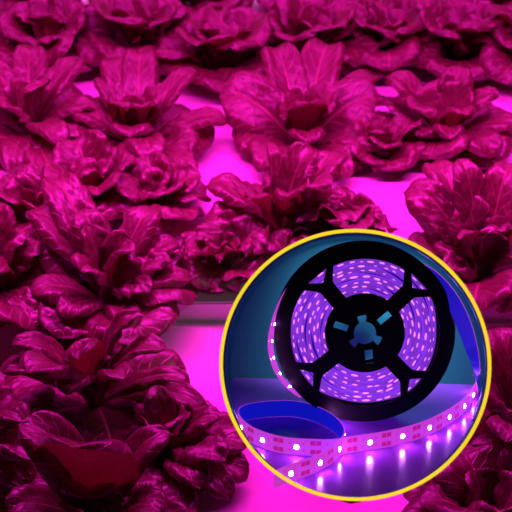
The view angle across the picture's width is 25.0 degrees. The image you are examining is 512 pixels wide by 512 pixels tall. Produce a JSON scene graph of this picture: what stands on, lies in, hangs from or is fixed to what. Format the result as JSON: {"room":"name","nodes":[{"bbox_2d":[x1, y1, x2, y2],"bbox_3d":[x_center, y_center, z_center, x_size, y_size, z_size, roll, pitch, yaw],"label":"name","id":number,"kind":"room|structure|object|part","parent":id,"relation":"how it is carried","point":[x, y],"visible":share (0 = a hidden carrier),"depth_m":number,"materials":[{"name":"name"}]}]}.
{"room":"indoor hydroponic farm","nodes":[
{"label":"indoor hydroponic farm","id":0,"kind":"room"},
{"bbox_3d":[0.000,-0.058,2.401,6.000,0.020,6.000,0,35,0],"label":"floor","id":1,"kind":"structure","parent":0,"visible":0},
{"bbox_2d":[0,323,511,511],"bbox_3d":[0.000,0.441,1.619,3.200,0.060,1.047,0,35,0],"label":"board","id":2,"kind":"object","parent":1,"relation":"on","point":[198,345],"visible":0.02,"depth_m":1.74,"materials":[{"name":"pink"}]},
{"bbox_2d":[0,380,54,504],"bbox_3d":[-0.423,0.241,1.728,0.278,0.148,0.276,0,35,0],"label":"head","id":3,"kind":"object","parent":2,"relation":"on","point":[16,468],"visible":0.68,"depth_m":1.64},
{"bbox_2d":[6,410,198,511],"bbox_3d":[-0.213,0.294,1.583,0.277,0.227,0.260,0,35,0],"label":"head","id":4,"kind":"object","parent":2,"relation":"on","point":[74,474],"visible":0.99,"depth_m":1.58},
{"bbox_2d":[0,309,206,441],"bbox_3d":[-0.255,0.163,1.808,0.297,0.192,0.316,-13,37,-17],"label":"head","id":5,"kind":"object","parent":2,"relation":"on","point":[90,378],"visible":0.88,"depth_m":1.77},
{"bbox_3d":[-0.258,0.222,1.852,0.032,0.036,0.031,0,35,0],"label":"stem","id":6,"kind":"part","parent":5,"relation":"part of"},
{"bbox_2d":[114,385,249,499],"bbox_3d":[-0.132,0.258,1.731,0.245,0.123,0.247,0,35,0],"label":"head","id":7,"kind":"object","parent":2,"relation":"on","point":[203,453],"visible":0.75,"depth_m":1.69},
{"bbox_3d":[-0.139,0.291,1.754,0.032,0.036,0.031,0,35,0],"label":"stem","id":8,"kind":"part","parent":7,"relation":"part of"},
{"bbox_2d":[219,229,490,503],"bbox_3d":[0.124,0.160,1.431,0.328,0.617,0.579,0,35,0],"label":"picture","id":9,"kind":"object","parent":2,"relation":"on","point":[247,374],"visible":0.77,"depth_m":1.34,"materials":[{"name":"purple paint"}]},
{"bbox_2d":[274,241,454,421],"bbox_3d":[0.126,0.087,1.347,0.209,0.198,0.129,0,35,0],"label":"cable reel","id":10,"kind":"object","parent":9,"relation":"in","point":[345,310],"visible":0.97,"depth_m":1.33,"materials":[{"name":"black plastic"}]},
{"bbox_2d":[237,259,482,488],"bbox_3d":[0.110,0.129,1.328,0.364,0.198,0.204,-22,40,-28],"label":"light strip","id":11,"kind":"object","parent":10,"relation":"on","point":[311,312],"visible":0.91,"depth_m":1.34,"materials":[{"name":"purple plastic"}]},
{"bbox_2d":[402,441,511,511],"bbox_3d":[0.328,0.353,1.577,0.265,0.137,0.264,-26,42,-32],"label":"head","id":12,"kind":"object","parent":2,"relation":"on","point":[479,479],"visible":0.91,"depth_m":1.59},
{"bbox_2d":[463,327,511,450],"bbox_3d":[0.396,0.237,1.718,0.270,0.165,0.270,-9,36,-12],"label":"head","id":13,"kind":"object","parent":2,"relation":"on","point":[494,426],"visible":0.47,"depth_m":1.73},
{"bbox_2d":[0,114,511,322],"bbox_3d":[0.000,-0.078,2.326,3.200,0.100,0.700,0,35,0],"label":"board","id":14,"kind":"object","parent":1,"relation":"on","point":[386,189],"visible":0.02,"depth_m":2.30,"materials":[{"name":"pink"}]},
{"bbox_2d":[0,163,45,232],"bbox_3d":[-0.432,-0.101,2.186,0.212,0.101,0.192,0,35,0],"label":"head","id":15,"kind":"object","parent":14,"relation":"on","point":[20,189],"visible":0.4,"depth_m":2.19},
{"bbox_2d":[0,203,79,330],"bbox_3d":[-0.454,0.008,2.006,0.295,0.144,0.300,9,36,12],"label":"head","id":16,"kind":"object","parent":14,"relation":"on","point":[20,265],"visible":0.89,"depth_m":1.98},
{"bbox_3d":[-0.451,0.050,2.027,0.032,0.036,0.031,0,35,0],"label":"stem","id":17,"kind":"part","parent":16,"relation":"part of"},
{"bbox_2d":[0,44,95,176],"bbox_3d":[-0.464,-0.306,2.445,0.381,0.162,0.341,24,42,30],"label":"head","id":18,"kind":"object","parent":14,"relation":"on","point":[36,101],"visible":0.94,"depth_m":2.44},
{"bbox_3d":[-0.492,-0.268,2.481,0.032,0.036,0.031,0,35,0],"label":"stem","id":19,"kind":"part","parent":18,"relation":"part of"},
{"bbox_2d":[40,129,138,220],"bbox_3d":[-0.316,-0.158,2.242,0.233,0.131,0.245,0,35,0],"label":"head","id":20,"kind":"object","parent":14,"relation":"on","point":[89,157],"visible":0.53,"depth_m":2.23},
{"bbox_2d":[25,172,197,346],"bbox_3d":[-0.267,0.012,1.976,0.341,0.158,0.290,13,37,18],"label":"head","id":21,"kind":"object","parent":14,"relation":"on","point":[120,269],"visible":0.97,"depth_m":1.97},
{"bbox_3d":[-0.259,0.064,2.008,0.032,0.036,0.031,0,35,0],"label":"stem","id":22,"kind":"part","parent":21,"relation":"part of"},
{"bbox_2d":[72,48,226,172],"bbox_3d":[-0.234,-0.284,2.399,0.328,0.157,0.373,12,37,16],"label":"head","id":23,"kind":"object","parent":14,"relation":"on","point":[138,116],"visible":0.88,"depth_m":2.40},
{"bbox_2d":[108,151,211,234],"bbox_3d":[-0.187,-0.120,2.213,0.207,0.102,0.212,0,35,0],"label":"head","id":24,"kind":"object","parent":14,"relation":"on","point":[161,186],"visible":0.88,"depth_m":2.20},
{"bbox_2d":[175,209,279,293],"bbox_3d":[-0.059,-0.007,2.051,0.181,0.103,0.194,22,41,28],"label":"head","id":25,"kind":"object","parent":14,"relation":"on","point":[223,238],"visible":0.87,"depth_m":2.04},
{"bbox_2d":[206,141,370,281],"bbox_3d":[0.034,-0.094,2.148,0.347,0.197,0.291,-14,37,-19],"label":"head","id":26,"kind":"object","parent":14,"relation":"on","point":[298,184],"visible":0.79,"depth_m":2.14},
{"bbox_2d":[220,38,390,178],"bbox_3d":[0.106,-0.311,2.433,0.366,0.164,0.401,0,35,0],"label":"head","id":27,"kind":"object","parent":14,"relation":"on","point":[301,97],"visible":0.81,"depth_m":2.43},
{"bbox_2d":[298,187,398,238],"bbox_3d":[0.166,-0.064,2.145,0.167,0.089,0.176,29,44,35],"label":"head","id":28,"kind":"object","parent":14,"relation":"on","point":[372,218],"visible":0.58,"depth_m":2.14},
{"bbox_2d":[341,111,430,172],"bbox_3d":[0.261,-0.235,2.383,0.203,0.095,0.180,0,35,0],"label":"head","id":29,"kind":"object","parent":14,"relation":"on","point":[398,128],"visible":0.74,"depth_m":2.35},
{"bbox_2d":[374,66,511,168],"bbox_3d":[0.400,-0.303,2.439,0.334,0.151,0.319,0,35,0],"label":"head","id":30,"kind":"object","parent":14,"relation":"on","point":[460,122],"visible":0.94,"depth_m":2.40},
{"bbox_2d":[403,159,511,315],"bbox_3d":[0.396,-0.042,2.030,0.320,0.184,0.287,13,37,18],"label":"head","id":31,"kind":"object","parent":14,"relation":"on","point":[464,216],"visible":0.96,"depth_m":2.05},
{"bbox_3d":[0.407,0.021,2.069,0.032,0.036,0.031,0,35,0],"label":"stem","id":32,"kind":"part","parent":31,"relation":"part of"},
{"bbox_2d":[72,0,511,113],"bbox_3d":[0.000,-0.825,3.393,3.200,0.100,1.895,0,35,0],"label":"board","id":33,"kind":"object","parent":1,"relation":"on","point":[196,96],"visible":0.02,"depth_m":2.68,"materials":[{"name":"pink"}]},
{"bbox_2d":[0,0,80,12],"bbox_3d":[-0.576,-0.683,2.991,0.258,0.132,0.292,0,35,0],"label":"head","id":34,"kind":"object","parent":33,"relation":"on","point":[4,4],"visible":0.05,"depth_m":2.93},
{"bbox_2d":[0,0,115,72],"bbox_3d":[-0.494,-0.537,2.767,0.308,0.149,0.331,0,35,0],"label":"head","id":35,"kind":"object","parent":33,"relation":"on","point":[53,25],"visible":0.8,"depth_m":2.71},
{"bbox_2d":[73,0,201,74],"bbox_3d":[-0.275,-0.547,2.764,0.320,0.170,0.346,0,35,0],"label":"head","id":36,"kind":"object","parent":33,"relation":"on","point":[138,24],"visible":0.61,"depth_m":2.71},
{"bbox_2d":[154,6,274,92],"bbox_3d":[-0.093,-0.487,2.688,0.319,0.159,0.337,0,35,0],"label":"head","id":37,"kind":"object","parent":33,"relation":"on","point":[226,40],"visible":0.87,"depth_m":2.65},
{"bbox_2d":[179,0,254,12],"bbox_3d":[-0.129,-0.689,3.001,0.258,0.130,0.268,0,35,0],"label":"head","id":38,"kind":"object","parent":33,"relation":"on","point":[220,5],"visible":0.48,"depth_m":2.93},
{"bbox_2d":[256,0,333,8],"bbox_3d":[0.124,-0.693,2.998,0.255,0.141,0.265,0,35,0],"label":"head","id":39,"kind":"object","parent":33,"relation":"on","point":[267,4],"visible":0.04,"depth_m":2.94},
{"bbox_2d":[251,0,378,72],"bbox_3d":[0.130,-0.521,2.722,0.317,0.175,0.307,0,35,0],"label":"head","id":40,"kind":"object","parent":33,"relation":"on","point":[296,22],"visible":0.47,"depth_m":2.70},
{"bbox_2d":[328,0,446,78],"bbox_3d":[0.304,-0.532,2.750,0.304,0.160,0.343,0,35,0],"label":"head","id":41,"kind":"object","parent":33,"relation":"on","point":[388,19],"visible":0.73,"depth_m":2.69},
{"bbox_2d":[397,0,511,80],"bbox_3d":[0.482,-0.526,2.737,0.310,0.166,0.331,0,35,0],"label":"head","id":42,"kind":"object","parent":33,"relation":"on","point":[456,21],"visible":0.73,"depth_m":2.68},
{"bbox_2d":[466,3,511,84],"bbox_3d":[0.651,-0.508,2.709,0.316,0.169,0.332,0,35,0],"label":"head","id":43,"kind":"object","parent":33,"relation":"on","point":[495,57],"visible":0.84,"depth_m":2.63},
{"bbox_2d":[488,0,511,4],"bbox_3d":[0.642,-0.686,2.981,0.255,0.148,0.258,0,35,0],"label":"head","id":44,"kind":"object","parent":33,"relation":"on","point":[498,2],"visible":0.14,"depth_m":2.94}
]}

